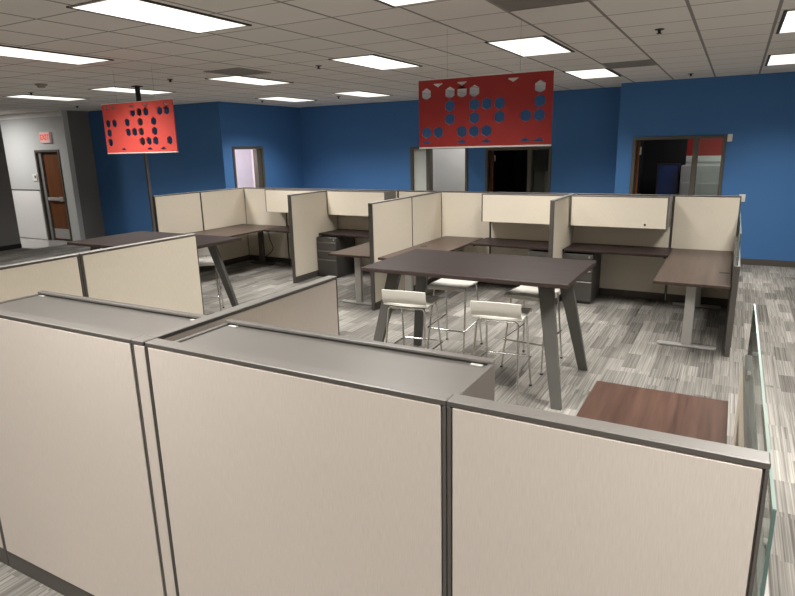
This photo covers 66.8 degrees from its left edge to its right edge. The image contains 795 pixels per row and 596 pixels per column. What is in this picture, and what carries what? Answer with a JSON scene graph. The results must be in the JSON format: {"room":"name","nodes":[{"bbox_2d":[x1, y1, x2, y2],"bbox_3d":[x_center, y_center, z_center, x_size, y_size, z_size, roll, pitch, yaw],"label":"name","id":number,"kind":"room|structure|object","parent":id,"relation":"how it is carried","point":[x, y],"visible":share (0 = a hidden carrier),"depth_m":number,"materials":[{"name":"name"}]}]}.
{"room":"open plan office","nodes":[
{"label":"open plan office","id":0,"kind":"room"},
{"bbox_2d":[0,125,20,245],"bbox_3d":[-11.727,-1.192,7.966,0.200,3.000,12.780,6,16,28],"label":"wall","id":1,"kind":"structure","parent":0,"point":[9,231],"depth_m":13.32,"materials":[{"name":"grey paint"}]},
{"bbox_2d":[0,243,21,250],"bbox_3d":[-11.601,0.225,8.265,0.014,0.100,12.780,6,16,28],"label":"baseboard","id":2,"kind":"structure","parent":1,"relation":"attached to","point":[14,246],"depth_m":13.47,"materials":[{"name":"black rubber"}]},
{"bbox_2d":[0,110,84,240],"bbox_3d":[-9.059,-2.947,14.800,3.600,3.000,0.120,6,16,28],"label":"wall","id":3,"kind":"structure","parent":0,"point":[21,137],"depth_m":14.25,"materials":[{"name":"grey paint"}]},
{"bbox_2d":[12,189,39,190],"bbox_3d":[-9.655,-2.716,15.117,2.300,0.025,0.018,6,16,28],"label":"trim","id":4,"kind":"structure","parent":3,"relation":"attached to","point":[12,189],"depth_m":14.79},
{"bbox_2d":[12,190,47,238],"bbox_3d":[-9.640,-2.132,15.264,2.300,1.180,0.012,6,16,28],"label":"wall panel","id":5,"kind":"object","parent":3,"relation":"attached to","point":[28,204],"depth_m":14.98,"materials":[{"name":"white paint"}]},
{"bbox_2d":[0,110,61,119],"bbox_3d":[-9.126,-4.328,14.390,3.600,0.120,0.030,6,16,28],"label":"trim","id":6,"kind":"structure","parent":3,"relation":"attached to","point":[57,112],"depth_m":14.04,"materials":[{"name":"white paint"}]},
{"bbox_2d":[32,174,37,180],"bbox_3d":[-8.743,-2.902,14.548,0.160,0.160,0.024,6,16,28],"label":"thermostat","id":7,"kind":"object","parent":3,"relation":"attached to","point":[35,178],"visible":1,"depth_m":14.53,"materials":[{"name":"white plastic"}]},
{"bbox_2d":[39,132,51,142],"bbox_3d":[-8.166,-3.720,13.989,0.380,0.250,0.054,6,16,28],"label":"exit sign","id":8,"kind":"object","parent":3,"relation":"attached to","point":[45,137],"visible":1,"depth_m":13.95,"materials":[{"name":"red"}]},
{"bbox_2d":[34,149,72,240],"bbox_3d":[-8.166,-2.436,14.422,0.940,2.150,0.150,6,16,28],"label":"door","id":9,"kind":"structure","parent":3,"relation":"in","point":[49,170],"depth_m":14.45,"materials":[{"name":"brown wood"}]},
{"bbox_2d":[20,238,66,248],"bbox_3d":[-9.375,-1.371,14.695,3.450,0.006,1.040,6,16,28],"label":"floor","id":10,"kind":"structure","parent":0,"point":[28,243],"depth_m":14.29,"materials":[{"name":"white tile"}]},
{"bbox_2d":[67,110,104,238],"bbox_3d":[-7.377,-2.851,14.256,0.120,3.000,0.530,6,16,28],"label":"wall","id":11,"kind":"structure","parent":0,"point":[78,121],"depth_m":14.20,"materials":[{"name":"grey paint"}]},
{"bbox_2d":[88,101,229,234],"bbox_3d":[-5.358,-2.717,13.531,4.130,3.000,0.120,6,16,28],"label":"wall","id":12,"kind":"structure","parent":0,"point":[200,163],"depth_m":13.36,"materials":[{"name":"blue paint"}]},
{"bbox_2d":[235,149,255,187],"bbox_3d":[-3.656,-2.752,14.037,1.370,2.750,2.370,6,16,28],"label":"wall","id":13,"kind":"structure","parent":0,"point":[243,157],"depth_m":15.02,"materials":[{"name":"white paint"}]},
{"bbox_2d":[223,102,303,187],"bbox_3d":[-2.963,-2.816,13.711,0.120,3.000,2.530,6,16,28],"label":"wall","id":14,"kind":"structure","parent":0,"point":[277,129],"depth_m":13.66,"materials":[{"name":"blue paint"}]},
{"bbox_2d":[232,146,265,187],"bbox_3d":[-3.259,-2.246,13.278,0.160,2.115,0.960,6,16,28],"label":"door frame","id":15,"kind":"structure","parent":14,"relation":"in","point":[258,153],"depth_m":13.39,"materials":[{"name":"grey metal"}]},
{"bbox_2d":[0,0,794,114],"bbox_3d":[-3.554,-2.397,5.629,22.000,0.100,17.200,6,16,28],"label":"ceiling","id":16,"kind":"structure","parent":0,"point":[286,39],"depth_m":6.04,"materials":[{"name":"tile"}]},
{"bbox_2d":[35,83,47,87],"bbox_3d":[-5.060,-3.013,8.569,0.170,0.050,0.170,6,16,28],"label":"smoke detector","id":17,"kind":"object","parent":16,"relation":"attached to","point":[39,85],"visible":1,"depth_m":8.53,"materials":[{"name":"white plastic"}]},
{"bbox_2d":[2,94,88,100],"bbox_3d":[-6.119,-3.502,10.552,0.600,0.010,1.200,6,16,28],"label":"recessed light","id":18,"kind":"object","parent":16,"relation":"in","point":[21,95],"visible":1,"depth_m":10.48,"materials":[{"name":"white plastic"}]},
{"bbox_2d":[0,45,113,64],"bbox_3d":[-3.614,-2.468,6.151,0.600,0.010,1.200,6,16,28],"label":"recessed light","id":19,"kind":"object","parent":16,"relation":"in","point":[5,51],"visible":1,"depth_m":6.17,"materials":[{"name":"white plastic"}]},
{"bbox_2d":[88,86,134,92],"bbox_3d":[-4.334,-3.277,9.481,0.672,0.010,0.816,6,16,28],"label":"recessed light","id":20,"kind":"object","parent":16,"relation":"in","point":[130,90],"depth_m":9.42,"materials":[{"name":"white plastic"}]},
{"bbox_2d":[101,68,178,153],"bbox_3d":[-3.138,-2.249,7.259,1.253,0.989,0.024,6,16,28],"label":"panel","id":21,"kind":"object","parent":16,"relation":"hanging from","point":[165,123],"visible":1,"depth_m":7.29,"materials":[{"name":"red metal"}]},
{"bbox_2d":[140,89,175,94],"bbox_3d":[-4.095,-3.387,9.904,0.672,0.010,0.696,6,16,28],"label":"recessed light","id":22,"kind":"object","parent":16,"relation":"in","point":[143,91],"depth_m":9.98,"materials":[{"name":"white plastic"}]},
{"bbox_2d":[66,0,251,33],"bbox_3d":[-1.730,-2.106,4.519,0.600,0.010,1.200,6,16,28],"label":"recessed light","id":23,"kind":"object","parent":16,"relation":"in","point":[142,11],"visible":1,"depth_m":4.44,"materials":[{"name":"white plastic"}]},
{"bbox_2d":[203,67,270,75],"bbox_3d":[-2.049,-2.897,7.734,0.600,0.008,0.600,6,16,28],"label":"ceiling vent","id":24,"kind":"object","parent":16,"relation":"in","point":[238,71],"visible":1,"depth_m":7.70,"materials":[{"name":"grey metal"}]},
{"bbox_2d":[205,76,293,85],"bbox_3d":[-2.115,-3.138,8.716,0.600,0.010,1.200,6,16,28],"label":"recessed light","id":25,"kind":"object","parent":16,"relation":"in","point":[236,79],"visible":1,"depth_m":8.65,"materials":[{"name":"white plastic"}]},
{"bbox_2d":[255,96,316,101],"bbox_3d":[-2.188,-3.945,11.982,0.600,0.010,1.200,6,16,28],"label":"recessed light","id":26,"kind":"object","parent":16,"relation":"in","point":[278,98],"visible":1,"depth_m":11.92,"materials":[{"name":"white plastic"}]},
{"bbox_2d":[332,91,392,96],"bbox_3d":[-0.634,-3.800,11.252,0.600,0.010,1.200,6,16,28],"label":"recessed light","id":27,"kind":"object","parent":16,"relation":"in","point":[351,93],"visible":1,"depth_m":11.19,"materials":[{"name":"white plastic"}]},
{"bbox_2d":[328,54,422,69],"bbox_3d":[-0.235,-2.802,7.191,0.600,0.010,1.200,6,16,28],"label":"recessed light","id":28,"kind":"object","parent":16,"relation":"in","point":[373,61],"visible":1,"depth_m":7.10,"materials":[{"name":"white plastic"}]},
{"bbox_2d":[374,0,439,7],"bbox_3d":[-0.056,-1.946,3.719,0.600,0.010,1.200,6,16,28],"label":"recessed light","id":29,"kind":"object","parent":16,"relation":"in","point":[392,3],"visible":1,"depth_m":4.22,"materials":[{"name":"white plastic"}]},
{"bbox_2d":[380,0,433,5],"bbox_3d":[-0.056,-1.947,3.719,0.544,0.008,1.148,6,16,28],"label":"diffuser","id":30,"kind":"object","parent":29,"relation":"attached to","point":[387,2],"depth_m":4.22,"materials":[{"name":"white plastic"}]},
{"bbox_2d":[418,19,553,148],"bbox_3d":[0.730,-1.812,5.183,1.222,1.009,0.024,6,16,28],"label":"panel","id":31,"kind":"object","parent":16,"relation":"hanging from","point":[519,95],"visible":1,"depth_m":5.18,"materials":[{"name":"red metal"}]},
{"bbox_2d":[485,35,574,56],"bbox_3d":[1.409,-2.621,6.308,0.600,0.010,1.200,6,16,28],"label":"recessed light","id":32,"kind":"object","parent":16,"relation":"in","point":[536,45],"visible":1,"depth_m":6.21,"materials":[{"name":"white plastic"}]},
{"bbox_2d":[486,0,587,11],"bbox_3d":[0.958,-2.093,4.214,0.600,0.008,0.600,6,16,28],"label":"ceiling vent","id":33,"kind":"object","parent":16,"relation":"in","point":[506,5],"visible":1,"depth_m":4.36,"materials":[{"name":"grey metal"}]},
{"bbox_2d":[562,68,620,78],"bbox_3d":[2.863,-3.278,8.825,0.600,0.010,1.200,6,16,28],"label":"recessed light","id":34,"kind":"object","parent":16,"relation":"in","point":[599,72],"visible":1,"depth_m":8.75,"materials":[{"name":"white plastic"}]},
{"bbox_2d":[601,60,656,68],"bbox_3d":[3.022,-3.045,7.864,0.600,0.008,0.600,6,16,28],"label":"ceiling vent","id":35,"kind":"object","parent":16,"relation":"in","point":[639,63],"visible":1,"depth_m":7.83,"materials":[{"name":"grey metal"}]},
{"bbox_2d":[655,28,663,33],"bbox_3d":[2.379,-2.422,5.481,0.080,0.038,0.080,6,16,28],"label":"sprinkler head","id":36,"kind":"object","parent":16,"relation":"attached to","point":[659,29],"visible":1,"depth_m":5.47},
{"bbox_2d":[765,53,794,65],"bbox_3d":[5.039,-3.040,7.666,0.600,0.010,1.200,6,16,28],"label":"recessed light","id":37,"kind":"object","parent":16,"relation":"in","point":[788,58],"visible":1,"depth_m":7.69,"materials":[{"name":"white plastic"}]},
{"bbox_2d":[776,9,794,33],"bbox_3d":[3.629,-2.391,5.176,0.600,0.010,1.200,6,16,28],"label":"recessed light","id":38,"kind":"object","parent":16,"relation":"in","point":[787,22],"visible":1,"depth_m":5.27,"materials":[{"name":"white plastic"}]},
{"bbox_2d":[780,11,794,32],"bbox_3d":[3.629,-2.392,5.175,0.544,0.008,1.148,6,16,28],"label":"diffuser","id":39,"kind":"object","parent":38,"relation":"attached to","point":[787,22],"depth_m":5.27,"materials":[{"name":"white"}]},
{"bbox_2d":[0,239,794,595],"bbox_3d":[-2.573,0.191,7.987,22.000,0.100,21.000,6,16,28],"label":"floor","id":40,"kind":"structure","parent":0,"point":[620,335],"depth_m":6.25,"materials":[{"name":"carpet"}]},
{"bbox_2d":[0,526,9,565],"bbox_3d":[-2.322,0.647,3.088,0.823,1.361,0.053,6,16,28],"label":"panel","id":41,"kind":"object","parent":40,"relation":"on","point":[3,553],"visible":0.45,"depth_m":3.03,"materials":[{"name":"beige fabric"}]},
{"bbox_2d":[0,253,85,301],"bbox_3d":[-2.412,0.480,3.772,0.053,1.361,1.092,6,16,28],"label":"panel","id":42,"kind":"object","parent":40,"relation":"on","point":[63,273],"visible":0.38,"depth_m":3.86,"materials":[{"name":"beige fabric"}]},
{"bbox_2d":[0,309,164,595],"bbox_3d":[-1.442,0.744,2.615,1.178,1.361,0.053,6,16,28],"label":"panel","id":43,"kind":"object","parent":40,"relation":"on","point":[77,517],"visible":0.85,"depth_m":2.51,"materials":[{"name":"beige fabric"}]},
{"bbox_2d":[0,290,206,335],"bbox_3d":[-1.349,0.237,2.660,1.145,0.380,0.332,6,16,28],"label":"cabinet top","id":44,"kind":"object","parent":43,"relation":"attached to","point":[112,315],"visible":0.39,"depth_m":2.63,"materials":[{"name":"grey metal"}]},
{"bbox_2d":[78,233,203,314],"bbox_3d":[-1.901,0.244,4.675,0.053,1.361,1.029,6,16,28],"label":"panel","id":45,"kind":"object","parent":40,"relation":"on","point":[164,273],"visible":0.33,"depth_m":4.57,"materials":[{"name":"beige fabric"}]},
{"bbox_2d":[131,85,155,231],"bbox_3d":[-3.885,-1.735,9.436,0.120,3.000,0.120,6,16,28],"label":"pole","id":46,"kind":"object","parent":40,"relation":"on","point":[137,88],"visible":0.65,"depth_m":9.36,"materials":[{"name":"black metal"}]},
{"bbox_2d":[131,336,177,595],"bbox_3d":[-0.892,0.805,2.319,0.072,1.361,0.053,6,16,28],"label":"post","id":47,"kind":"object","parent":40,"relation":"on","point":[138,344],"visible":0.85,"depth_m":2.25,"materials":[{"name":"beige fabric"}]},
{"bbox_2d":[67,231,241,306],"bbox_3d":[-2.912,-0.217,7.378,1.792,1.000,1.062,6,16,28],"label":"bar table","id":48,"kind":"object","parent":40,"relation":"on","point":[203,241],"visible":0.45,"depth_m":7.26,"materials":[{"name":"brown laminate"}]},
{"bbox_2d":[152,192,207,271],"bbox_3d":[-3.603,-1.052,10.059,0.053,1.361,0.954,6,16,28],"label":"panel","id":49,"kind":"object","parent":40,"relation":"on","point":[179,212],"visible":0.58,"depth_m":9.94,"materials":[{"name":"beige fabric"}]},
{"bbox_2d":[198,246,224,310],"bbox_3d":[-2.446,-0.202,7.613,0.414,0.837,0.534,-4,14,-13],"label":"bar stool","id":50,"kind":"object","parent":40,"relation":"on","point":[203,261],"visible":0.28,"depth_m":7.62,"materials":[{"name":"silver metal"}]},
{"bbox_2d":[198,187,249,269],"bbox_3d":[-3.107,-1.280,10.937,0.053,1.361,1.109,6,16,28],"label":"panel","id":51,"kind":"object","parent":40,"relation":"on","point":[222,207],"visible":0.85,"depth_m":10.92,"materials":[{"name":"beige fabric"}]},
{"bbox_2d":[185,224,281,264],"bbox_3d":[-2.911,-0.787,10.304,0.965,0.700,1.900,6,16,28],"label":"desk","id":52,"kind":"object","parent":40,"relation":"on","point":[241,229],"visible":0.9,"depth_m":10.59,"materials":[{"name":"brown laminate"}]},
{"bbox_2d":[146,275,339,340],"bbox_3d":[-0.601,0.671,2.835,0.053,1.361,1.156,6,16,28],"label":"panel","id":53,"kind":"object","parent":40,"relation":"on","point":[312,305],"visible":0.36,"depth_m":2.83,"materials":[{"name":"beige fabric"}]},
{"bbox_2d":[244,187,289,263],"bbox_3d":[-2.401,-1.342,11.119,0.994,1.361,0.054,7,16,30],"label":"panel","id":54,"kind":"object","parent":40,"relation":"on","point":[255,205],"visible":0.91,"depth_m":11.11,"materials":[{"name":"beige fabric"}]},
{"bbox_2d":[145,338,453,595],"bbox_3d":[-0.353,0.865,2.030,1.156,1.361,0.053,6,16,28],"label":"panel","id":55,"kind":"object","parent":40,"relation":"on","point":[280,478],"visible":0.86,"depth_m":1.90,"materials":[{"name":"beige fabric"}]},
{"bbox_2d":[175,319,495,400],"bbox_3d":[-0.256,0.358,2.073,1.123,0.380,0.332,6,16,28],"label":"cabinet top","id":56,"kind":"object","parent":55,"relation":"attached to","point":[455,373],"visible":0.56,"depth_m":2.00,"materials":[{"name":"grey metal"}]},
{"bbox_2d":[285,188,331,263],"bbox_3d":[-1.492,-1.230,10.584,1.122,1.361,0.054,7,16,30],"label":"panel","id":57,"kind":"object","parent":40,"relation":"on","point":[287,214],"visible":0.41,"depth_m":10.80,"materials":[{"name":"beige fabric"}]},
{"bbox_2d":[264,226,289,232],"bbox_3d":[-1.675,-1.154,10.319,1.083,0.050,0.608,7,16,30],"label":"countertop","id":58,"kind":"structure","parent":57,"relation":"attached to","point":[284,229],"depth_m":10.30,"materials":[{"name":"brown laminate"}]},
{"bbox_2d":[264,189,322,212],"bbox_3d":[-1.703,-1.673,10.372,1.250,0.392,0.317,7,16,30],"label":"bin","id":59,"kind":"object","parent":57,"relation":"attached to","point":[276,200],"visible":0.47,"depth_m":10.40,"materials":[{"name":"beige fabric"}]},
{"bbox_2d":[287,189,337,282],"bbox_3d":[-1.323,-1.026,9.744,0.053,1.361,1.239,6,16,28],"label":"panel","id":60,"kind":"object","parent":40,"relation":"on","point":[309,217],"visible":0.74,"depth_m":9.51,"materials":[{"name":"beige fabric"}]},
{"bbox_2d":[317,235,354,277],"bbox_3d":[-1.002,-0.709,9.918,0.380,0.648,0.556,6,16,28],"label":"drawer pedestal","id":61,"kind":"object","parent":40,"relation":"on","point":[338,266],"visible":0.86,"depth_m":9.71,"materials":[{"name":"grey metal"}]},
{"bbox_2d":[319,229,368,237],"bbox_3d":[-0.587,-1.023,9.680,1.255,0.054,0.594,7,16,31],"label":"countertop","id":62,"kind":"structure","parent":61,"relation":"on","point":[339,232],"depth_m":9.68,"materials":[{"name":"brown laminate"}]},
{"bbox_2d":[328,242,371,305],"bbox_3d":[-0.131,-0.436,8.630,0.615,0.700,2.055,6,16,28],"label":"desk","id":63,"kind":"object","parent":40,"relation":"on","point":[358,252],"visible":0.49,"depth_m":7.94,"materials":[{"name":"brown laminate"}]},
{"bbox_2d":[337,189,397,266],"bbox_3d":[-0.487,-1.105,9.987,1.223,1.361,0.054,7,16,31],"label":"panel","id":64,"kind":"object","parent":40,"relation":"on","point":[344,221],"visible":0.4,"depth_m":10.06,"materials":[{"name":"beige fabric"}]},
{"bbox_2d":[326,190,395,215],"bbox_3d":[-0.591,-1.535,9.714,1.140,0.392,0.313,7,16,31],"label":"bin","id":65,"kind":"object","parent":64,"relation":"attached to","point":[339,202],"visible":0.83,"depth_m":9.61,"materials":[{"name":"beige fabric"}]},
{"bbox_2d":[368,196,412,310],"bbox_3d":[-0.068,-0.618,7.986,0.053,1.361,1.072,6,16,28],"label":"panel","id":66,"kind":"object","parent":40,"relation":"on","point":[390,221],"visible":0.73,"depth_m":7.77,"materials":[{"name":"beige fabric"}]},
{"bbox_2d":[381,289,442,350],"bbox_3d":[0.144,0.295,5.369,0.414,0.837,0.534,5,15,22],"label":"bar stool","id":67,"kind":"object","parent":40,"relation":"on","point":[400,299],"visible":0.84,"depth_m":5.14,"materials":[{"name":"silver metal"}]},
{"bbox_2d":[398,190,435,197],"bbox_3d":[0.358,-0.998,9.480,0.753,1.361,0.053,7,16,31],"label":"panel","id":68,"kind":"object","parent":40,"relation":"on","point":[401,193],"visible":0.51,"depth_m":9.39,"materials":[{"name":"beige fabric"}]},
{"bbox_2d":[412,191,441,291],"bbox_3d":[0.424,-0.845,8.855,0.053,1.361,0.969,6,16,28],"label":"panel","id":69,"kind":"object","parent":40,"relation":"on","point":[426,207],"visible":0.53,"depth_m":8.74,"materials":[{"name":"beige fabric"}]},
{"bbox_2d":[378,236,482,312],"bbox_3d":[0.515,-0.352,8.225,0.615,0.704,2.010,6,16,28],"label":"desk","id":70,"kind":"object","parent":40,"relation":"on","point":[445,243],"visible":0.55,"depth_m":8.19,"materials":[{"name":"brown laminate"}]},
{"bbox_2d":[427,278,482,353],"bbox_3d":[0.578,0.113,6.066,0.414,0.837,0.534,6,16,27],"label":"bar stool","id":71,"kind":"object","parent":40,"relation":"on","point":[441,284],"visible":0.68,"depth_m":5.94,"materials":[{"name":"silver metal"}]},
{"bbox_2d":[441,191,490,283],"bbox_3d":[1.027,-0.915,9.084,0.805,1.361,0.053,7,16,30],"label":"panel","id":72,"kind":"object","parent":40,"relation":"on","point":[461,210],"visible":0.53,"depth_m":8.99,"materials":[{"name":"beige fabric"}]},
{"bbox_2d":[361,249,596,410],"bbox_3d":[0.731,0.185,5.420,1.792,1.000,1.062,6,16,28],"label":"bar table","id":73,"kind":"object","parent":40,"relation":"on","point":[547,274],"visible":0.91,"depth_m":5.19,"materials":[{"name":"brown laminate"}]},
{"bbox_2d":[470,301,532,404],"bbox_3d":[0.851,0.390,4.923,0.414,0.837,0.534,5,15,23],"label":"bar stool","id":74,"kind":"object","parent":40,"relation":"on","point":[509,312],"visible":0.91,"depth_m":4.69,"materials":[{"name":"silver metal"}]},
{"bbox_2d":[500,285,562,374],"bbox_3d":[1.268,0.206,5.628,0.414,0.837,0.534,8,17,34],"label":"bar stool","id":75,"kind":"object","parent":40,"relation":"on","point":[522,292],"visible":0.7,"depth_m":5.57,"materials":[{"name":"silver metal"}]},
{"bbox_2d":[490,192,573,286],"bbox_3d":[1.882,-0.811,8.583,1.181,1.361,0.053,7,16,30],"label":"panel","id":76,"kind":"object","parent":40,"relation":"on","point":[522,231],"visible":0.3,"depth_m":8.63,"materials":[{"name":"beige fabric"}]},
{"bbox_2d":[470,238,548,249],"bbox_3d":[1.679,-0.742,8.340,1.202,0.054,0.589,7,16,30],"label":"countertop","id":77,"kind":"structure","parent":76,"relation":"attached to","point":[492,242],"depth_m":8.30,"materials":[{"name":"brown laminate"}]},
{"bbox_2d":[481,193,564,224],"bbox_3d":[1.757,-1.244,8.323,1.160,0.392,0.313,7,16,30],"label":"bin","id":78,"kind":"object","parent":76,"relation":"attached to","point":[495,207],"visible":0.67,"depth_m":8.22,"materials":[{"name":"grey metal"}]},
{"bbox_2d":[528,249,547,256],"bbox_3d":[2.033,-0.354,8.210,0.380,0.648,0.556,6,16,28],"label":"drawer pedestal","id":79,"kind":"object","parent":40,"relation":"on","point":[532,252],"visible":0.06,"depth_m":7.95,"materials":[{"name":"grey metal"}]},
{"bbox_2d":[548,194,574,303],"bbox_3d":[2.118,-0.624,7.809,0.053,1.361,1.064,6,16,28],"label":"panel","id":80,"kind":"object","parent":40,"relation":"on","point":[560,231],"visible":0.44,"depth_m":7.54,"materials":[{"name":"beige fabric"}]},
{"bbox_2d":[561,252,600,303],"bbox_3d":[2.431,-0.305,7.974,0.380,0.648,0.556,6,16,28],"label":"drawer pedestal","id":81,"kind":"object","parent":40,"relation":"on","point":[586,288],"visible":0.52,"depth_m":7.74,"materials":[{"name":"grey metal"}]},
{"bbox_2d":[447,394,770,595],"bbox_3d":[0.472,0.956,1.586,0.724,1.361,0.053,6,16,28],"label":"panel","id":82,"kind":"object","parent":40,"relation":"on","point":[540,502],"visible":1,"depth_m":1.44,"materials":[{"name":"beige fabric"}]},
{"bbox_2d":[573,193,673,300],"bbox_3d":[2.930,-0.687,7.988,1.237,1.361,0.054,6,16,29],"label":"panel","id":83,"kind":"object","parent":40,"relation":"on","point":[628,276],"visible":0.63,"depth_m":7.95,"materials":[{"name":"beige fabric"}]},
{"bbox_2d":[563,243,672,258],"bbox_3d":[2.806,-0.609,7.699,1.243,0.054,0.590,6,16,29],"label":"countertop","id":84,"kind":"structure","parent":83,"relation":"attached to","point":[663,252],"depth_m":7.61,"materials":[{"name":"brown laminate"}]},
{"bbox_2d":[569,194,672,228],"bbox_3d":[2.838,-1.116,7.707,1.185,0.392,0.317,6,16,29],"label":"bin","id":85,"kind":"object","parent":83,"relation":"attached to","point":[645,212],"visible":1,"depth_m":7.56,"materials":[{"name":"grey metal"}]},
{"bbox_2d":[576,381,727,443],"bbox_3d":[0.959,1.053,2.524,0.657,0.700,1.940,6,16,28],"label":"desk","id":86,"kind":"object","parent":40,"relation":"on","point":[697,417],"visible":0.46,"depth_m":3.01,"materials":[{"name":"brown wood"}]},
{"bbox_2d":[655,163,679,228],"bbox_3d":[5.560,-1.980,12.509,0.420,1.580,0.070,6,16,28],"label":"divider","id":87,"kind":"object","parent":40,"relation":"on","point":[667,179],"visible":0.49,"depth_m":12.37,"materials":[{"name":"blue fabric"}]},
{"bbox_2d":[679,165,690,194],"bbox_3d":[6.479,-1.871,12.065,1.570,1.540,0.370,6,16,28],"label":"storage cabinet","id":88,"kind":"object","parent":40,"relation":"on","point":[685,169],"visible":0.12,"depth_m":12.13,"materials":[{"name":"grey metal"}]},
{"bbox_2d":[653,248,732,350],"bbox_3d":[3.279,-0.029,6.667,0.662,0.704,2.100,6,16,28],"label":"desk","id":89,"kind":"object","parent":40,"relation":"on","point":[695,269],"visible":1,"depth_m":6.14,"materials":[{"name":"brown laminate"}]},
{"bbox_2d":[665,195,741,306],"bbox_3d":[3.791,-0.590,7.515,0.732,1.361,0.054,6,16,29],"label":"panel","id":90,"kind":"object","parent":40,"relation":"on","point":[701,222],"visible":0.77,"depth_m":7.44,"materials":[{"name":"beige fabric"}]},
{"bbox_2d":[724,212,740,356],"bbox_3d":[3.614,-0.233,6.472,0.053,1.178,2.019,6,16,28],"label":"panel","id":91,"kind":"object","parent":40,"relation":"on","point":[732,297],"visible":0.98,"depth_m":5.69,"materials":[{"name":"grey metal"}]},
{"bbox_2d":[732,304,776,595],"bbox_3d":[1.395,0.838,2.428,0.053,1.143,2.289,6,16,28],"label":"panel","id":92,"kind":"object","parent":40,"relation":"on","point":[751,431],"visible":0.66,"depth_m":2.27,"materials":[{"name":"clear glass"}]},
{"bbox_2d":[433,148,464,190],"bbox_3d":[1.161,-2.831,13.911,1.680,2.750,1.520,6,16,28],"label":"wall","id":93,"kind":"structure","parent":0,"point":[448,164],"depth_m":14.63,"materials":[{"name":"white paint"}]},
{"bbox_2d":[300,87,620,193],"bbox_3d":[0.974,-2.745,13.062,7.410,3.000,0.120,6,16,28],"label":"wall","id":94,"kind":"structure","parent":0,"point":[367,146],"depth_m":13.06,"materials":[{"name":"blue paint"}]},
{"bbox_2d":[410,147,467,190],"bbox_3d":[0.928,-2.280,13.209,1.360,2.030,0.160,6,16,28],"label":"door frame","id":95,"kind":"structure","parent":94,"relation":"in","point":[429,152],"depth_m":13.16,"materials":[{"name":"grey metal"}]},
{"bbox_2d":[414,149,425,190],"bbox_3d":[0.527,-2.318,13.420,0.330,1.920,0.010,6,16,28],"label":"window","id":96,"kind":"structure","parent":95,"relation":"in","point":[419,154],"depth_m":13.30,"materials":[{"name":"clear glass"}]},
{"bbox_2d":[485,147,551,192],"bbox_3d":[2.296,-2.141,12.644,0.782,1.970,1.906,-10,16,-32],"label":"door","id":97,"kind":"structure","parent":94,"relation":"in","point":[490,157],"depth_m":12.16,"materials":[{"name":"brown wood"}]},
{"bbox_2d":[532,150,548,192],"bbox_3d":[2.868,-2.033,12.168,0.340,1.865,0.008,6,16,28],"label":"window","id":98,"kind":"structure","parent":97,"relation":"in","point":[540,157],"depth_m":12.04,"materials":[{"name":"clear glass"}]},
{"bbox_2d":[493,150,527,191],"bbox_3d":[3.466,-2.768,13.448,2.830,2.750,2.920,6,16,28],"label":"wall","id":99,"kind":"structure","parent":0,"point":[510,166],"depth_m":15.04,"materials":[{"name":"paint"}]},
{"bbox_2d":[637,139,687,194],"bbox_3d":[6.241,-2.225,10.999,3.750,2.750,2.550,6,16,28],"label":"wall","id":100,"kind":"structure","parent":0,"point":[653,152],"depth_m":12.66,"materials":[{"name":"paint"}]},
{"bbox_2d":[686,139,693,155],"bbox_3d":[7.187,-3.271,11.663,2.820,0.980,0.050,6,16,28],"label":"wall","id":101,"kind":"structure","parent":0,"point":[690,141],"depth_m":12.36,"materials":[{"name":"paint"}]},
{"bbox_2d":[614,72,794,260],"bbox_3d":[6.903,-1.903,9.123,6.860,3.000,0.120,6,16,28],"label":"wall","id":102,"kind":"structure","parent":0,"point":[758,110],"depth_m":9.73,"materials":[{"name":"blue paint"}]},
{"bbox_2d":[629,135,726,195],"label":"door","id":103,"kind":"structure","parent":102,"relation":"in","point":[636,149],"depth_m":10.12,"materials":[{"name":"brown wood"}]},
{"bbox_2d":[694,138,722,194],"bbox_3d":[5.179,-1.654,10.157,0.350,1.995,0.008,6,16,28],"label":"window","id":104,"kind":"structure","parent":103,"relation":"in","point":[709,150],"depth_m":10.02,"materials":[{"name":"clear glass"}]},
{"bbox_2d":[727,134,732,141],"bbox_3d":[5.362,-2.585,9.727,0.072,0.120,0.033,6,16,28],"label":"wall sensor","id":105,"kind":"object","parent":102,"relation":"attached to","point":[730,136],"visible":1,"depth_m":9.72,"materials":[{"name":"white plastic"}]},
{"bbox_2d":[739,194,745,201],"bbox_3d":[5.621,-1.629,9.839,0.090,0.120,0.016,6,16,28],"label":"light switch","id":106,"kind":"object","parent":102,"relation":"attached to","point":[742,195],"visible":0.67,"depth_m":9.83,"materials":[{"name":"white plastic"}]},
{"bbox_2d":[740,258,794,267],"bbox_3d":[6.903,-0.482,9.415,6.860,0.100,0.014,6,16,28],"label":"baseboard","id":107,"kind":"structure","parent":102,"relation":"attached to","point":[778,263],"depth_m":9.86,"materials":[{"name":"rubber"}]},
{"bbox_3d":[7.219,-1.903,12.002,2.820,1.600,0.050,6,16,28],"label":"wall","id":108,"kind":"structure","parent":0,"visible":0},
{"bbox_2d":[686,156,691,161],"bbox_3d":[7.195,-2.735,11.787,2.820,0.120,0.070,6,16,28],"label":"trim","id":109,"kind":"structure","parent":108,"relation":"attached to","point":[688,158],"depth_m":12.40,"materials":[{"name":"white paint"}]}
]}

